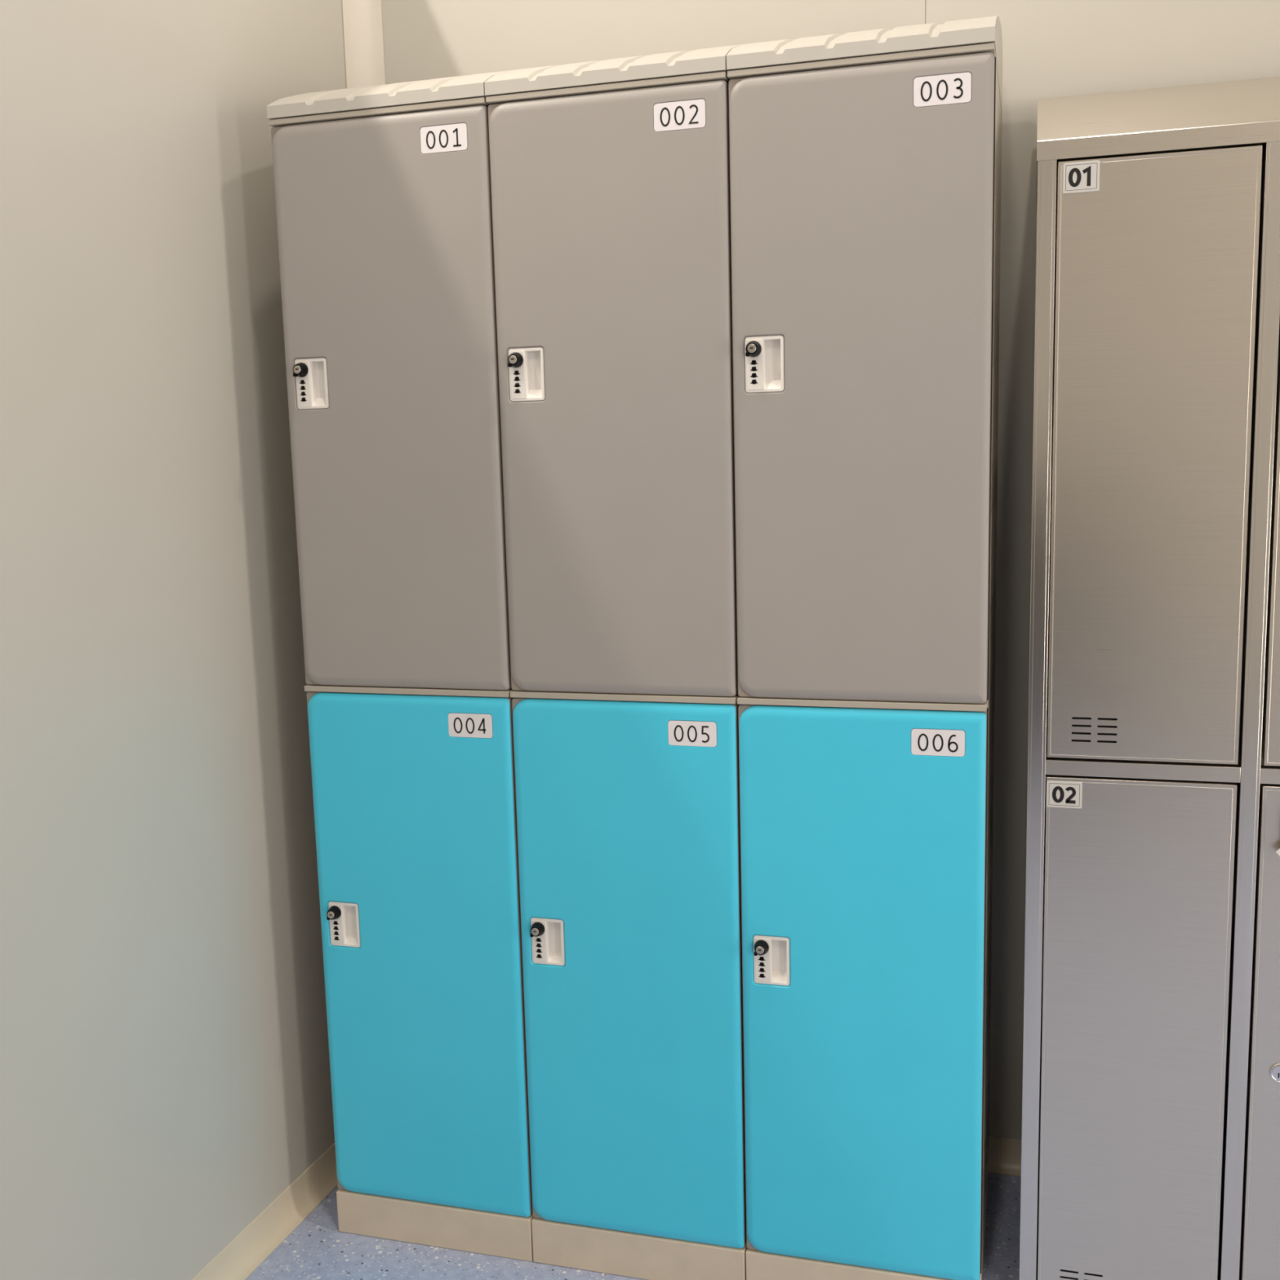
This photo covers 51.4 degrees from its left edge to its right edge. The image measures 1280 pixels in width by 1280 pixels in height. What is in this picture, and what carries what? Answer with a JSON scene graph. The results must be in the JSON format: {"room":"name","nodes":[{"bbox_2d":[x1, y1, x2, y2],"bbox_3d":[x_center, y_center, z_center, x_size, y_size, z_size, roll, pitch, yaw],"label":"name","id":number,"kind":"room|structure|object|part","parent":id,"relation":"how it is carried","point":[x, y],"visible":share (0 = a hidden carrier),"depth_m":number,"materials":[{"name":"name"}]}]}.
{"room":"changing room","nodes":[
{"label":"changing room","id":0,"kind":"room"},
{"bbox_2d":[0,0,346,1279],"bbox_3d":[-1.171,-0.009,0.958,0.060,2.655,3.923,1,9,18],"label":"wall","id":1,"kind":"structure","parent":0,"point":[165,1072],"depth_m":2.10,"materials":[{"name":"white paint"}]},
{"bbox_2d":[191,1142,337,1279],"bbox_3d":[-1.095,1.274,1.132,0.030,0.062,3.922,1,9,18],"label":"baseboard","id":2,"kind":"structure","parent":1,"relation":"attached to","point":[254,1244],"depth_m":2.45,"materials":[{"name":"beige plastic"}]},
{"bbox_2d":[342,0,385,88],"bbox_3d":[-0.524,-0.315,2.759,0.060,2.570,0.051,1,9,16],"label":"pipe","id":3,"kind":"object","parent":1,"relation":"attached to","point":[362,19],"depth_m":2.64,"materials":[{"name":"beige paint"}]},
{"bbox_2d":[245,1173,1021,1279],"bbox_3d":[0.102,1.396,0.471,6.000,0.050,4.900,1,9,16],"label":"floor","id":4,"kind":"structure","parent":0,"point":[316,1249],"depth_m":2.38,"materials":[{"name":"carpet"}]},
{"bbox_2d":[266,69,533,1261],"bbox_3d":[-0.340,0.035,2.475,0.384,2.089,0.484,1,9,16],"label":"locker","id":5,"kind":"object","parent":4,"relation":"on","point":[383,193],"visible":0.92,"depth_m":2.25,"materials":[{"name":"beige plastic"}]},
{"bbox_3d":[-0.569,-0.452,2.223,0.024,0.024,0.014,1,9,16],"label":"lock knob","id":6,"kind":"part","parent":5,"relation":"part of","materials":[{"name":"black plastic"}]},
{"bbox_3d":[-0.544,0.485,2.359,0.024,0.024,0.014,1,9,16],"label":"lock knob","id":7,"kind":"part","parent":5,"relation":"part of","materials":[{"name":"black plastic"}]},
{"bbox_3d":[-0.413,-0.379,2.199,0.380,0.932,0.007,1,9,16],"label":"door","id":8,"kind":"part","parent":5,"relation":"part of","materials":[{"name":"grey plastic"}]},
{"bbox_3d":[-0.363,-0.943,2.341,0.383,0.115,0.468,1,9,16],"label":"sloped lid","id":9,"kind":"part","parent":5,"relation":"part of","materials":[{"name":"plastic"}]},
{"bbox_3d":[-0.389,0.557,2.335,0.380,0.935,0.007,1,9,16],"label":"door","id":10,"kind":"part","parent":5,"relation":"part of","materials":[{"name":"teal plastic"}]},
{"bbox_3d":[-0.310,-0.793,2.105,0.080,0.041,0.005,1,9,16],"label":"number plate","id":11,"kind":"part","parent":5,"relation":"part of","materials":[{"name":"white plastic"}]},
{"bbox_3d":[-0.285,0.144,2.241,0.080,0.041,0.005,1,9,16],"label":"number plate","id":12,"kind":"part","parent":5,"relation":"part of","materials":[{"name":"white plastic"}]},
{"bbox_2d":[484,44,746,1279],"bbox_3d":[0.030,0.041,2.367,0.384,2.089,0.484,1,9,16],"label":"locker","id":13,"kind":"object","parent":4,"relation":"on","point":[610,179],"visible":0.95,"depth_m":2.14,"materials":[{"name":"beige plastic"}]},
{"bbox_3d":[-0.199,-0.446,2.115,0.024,0.024,0.014,1,9,16],"label":"lock knob","id":14,"kind":"part","parent":13,"relation":"part of","materials":[{"name":"black plastic"}]},
{"bbox_3d":[-0.175,0.491,2.251,0.024,0.024,0.014,1,9,16],"label":"lock knob","id":15,"kind":"part","parent":13,"relation":"part of","materials":[{"name":"black plastic"}]},
{"bbox_3d":[-0.044,-0.373,2.091,0.380,0.932,0.007,1,9,16],"label":"door","id":16,"kind":"part","parent":13,"relation":"part of","materials":[{"name":"grey plastic"}]},
{"bbox_3d":[0.006,-0.937,2.233,0.383,0.115,0.468,1,9,16],"label":"sloped lid","id":17,"kind":"part","parent":13,"relation":"part of","materials":[{"name":"plastic"}]},
{"bbox_3d":[-0.019,0.563,2.227,0.380,0.935,0.007,1,9,16],"label":"door","id":18,"kind":"part","parent":13,"relation":"part of","materials":[{"name":"teal plastic"}]},
{"bbox_3d":[0.060,-0.787,1.997,0.080,0.041,0.005,1,9,16],"label":"number plate","id":19,"kind":"part","parent":13,"relation":"part of","materials":[{"name":"white plastic"}]},
{"bbox_3d":[0.084,0.150,2.133,0.080,0.041,0.005,1,9,16],"label":"number plate","id":20,"kind":"part","parent":13,"relation":"part of","materials":[{"name":"white plastic"}]},
{"bbox_2d":[726,15,1002,1279],"bbox_3d":[0.399,0.047,2.259,0.384,2.089,0.484,1,9,16],"label":"locker","id":21,"kind":"object","parent":4,"relation":"on","point":[865,166],"visible":1,"depth_m":2.03,"materials":[{"name":"beige plastic"}]},
{"bbox_3d":[0.170,-0.440,2.007,0.024,0.024,0.014,1,9,16],"label":"lock knob","id":22,"kind":"part","parent":21,"relation":"part of","materials":[{"name":"black plastic"}]},
{"bbox_3d":[0.195,0.497,2.143,0.024,0.024,0.014,1,9,16],"label":"lock knob","id":23,"kind":"part","parent":21,"relation":"part of","materials":[{"name":"black plastic"}]},
{"bbox_3d":[0.326,-0.367,1.983,0.380,0.932,0.007,1,9,16],"label":"door","id":24,"kind":"part","parent":21,"relation":"part of","materials":[{"name":"grey plastic"}]},
{"bbox_3d":[0.350,0.569,2.119,0.380,0.935,0.007,1,9,16],"label":"door","id":25,"kind":"part","parent":21,"relation":"part of","materials":[{"name":"teal plastic"}]},
{"bbox_3d":[0.376,-0.931,2.125,0.383,0.115,0.468,1,9,16],"label":"sloped lid","id":26,"kind":"part","parent":21,"relation":"part of","materials":[{"name":"plastic"}]},
{"bbox_3d":[0.454,0.156,2.025,0.080,0.041,0.005,1,9,16],"label":"number plate","id":27,"kind":"part","parent":21,"relation":"part of","materials":[{"name":"white plastic"}]},
{"bbox_3d":[0.429,-0.781,1.889,0.080,0.041,0.005,1,9,16],"label":"number plate","id":28,"kind":"part","parent":21,"relation":"part of","materials":[{"name":"white plastic"}]},
{"bbox_2d":[1019,76,1279,1279],"bbox_3d":[1.094,0.097,2.096,0.927,2.001,0.444,1,9,16],"label":"locker","id":29,"kind":"object","parent":4,"relation":"on","point":[1150,1133],"visible":1,"depth_m":1.97,"materials":[{"name":"grey metal"}]},
{"bbox_3d":[0.608,0.211,2.039,0.026,1.817,0.022,1,9,16],"label":"frame post","id":30,"kind":"part","parent":29,"relation":"part of","materials":[{"name":"metal"}]},
{"bbox_3d":[0.761,0.632,2.056,0.267,0.854,0.018,1,9,16],"label":"door","id":31,"kind":"part","parent":29,"relation":"part of","materials":[{"name":"metal"}]},
{"bbox_3d":[0.751,0.194,1.993,0.273,0.023,0.020,1,9,16],"label":"rail","id":32,"kind":"part","parent":29,"relation":"part of","materials":[{"name":"metal"}]},
{"bbox_3d":[0.738,-0.251,1.928,0.267,0.869,0.018,1,9,16],"label":"door","id":33,"kind":"part","parent":29,"relation":"part of","materials":[{"name":"metal"}]},
{"bbox_2d":[1035,76,1279,210],"bbox_3d":[1.071,-0.801,1.967,0.927,0.186,0.441,1,9,16],"label":"hood","id":34,"kind":"object","parent":29,"relation":"attached to","point":[1238,117],"depth_m":1.90,"materials":[{"name":"metal"}]},
{"bbox_3d":[0.895,0.216,1.955,0.026,1.817,0.022,1,9,16],"label":"frame post","id":35,"kind":"part","parent":29,"relation":"part of","materials":[{"name":"metal"}]},
{"bbox_3d":[1.049,0.637,1.972,0.265,0.854,0.018,1,9,16],"label":"door","id":36,"kind":"part","parent":29,"relation":"part of","materials":[{"name":"metal"}]},
{"bbox_3d":[1.038,0.199,1.909,0.273,0.023,0.020,1,9,16],"label":"rail","id":37,"kind":"part","parent":29,"relation":"part of","materials":[{"name":"metal"}]},
{"bbox_3d":[1.026,-0.246,1.843,0.265,0.869,0.018,1,9,16],"label":"door","id":38,"kind":"part","parent":29,"relation":"part of","materials":[{"name":"metal"}]},
{"bbox_2d":[381,0,1279,1140],"bbox_3d":[0.701,-0.645,2.406,6.000,3.400,0.060,1,9,16],"label":"wall","id":39,"kind":"structure","parent":0,"point":[1051,48],"depth_m":2.44,"materials":[{"name":"beige paint"}]},
{"bbox_2d":[988,1137,1021,1177],"bbox_3d":[1.548,1.027,2.365,4.297,0.060,0.030,1,9,16],"label":"baseboard","id":40,"kind":"structure","parent":39,"relation":"attached to","point":[1004,1154],"depth_m":2.61,"materials":[{"name":"beige plastic"}]}
]}

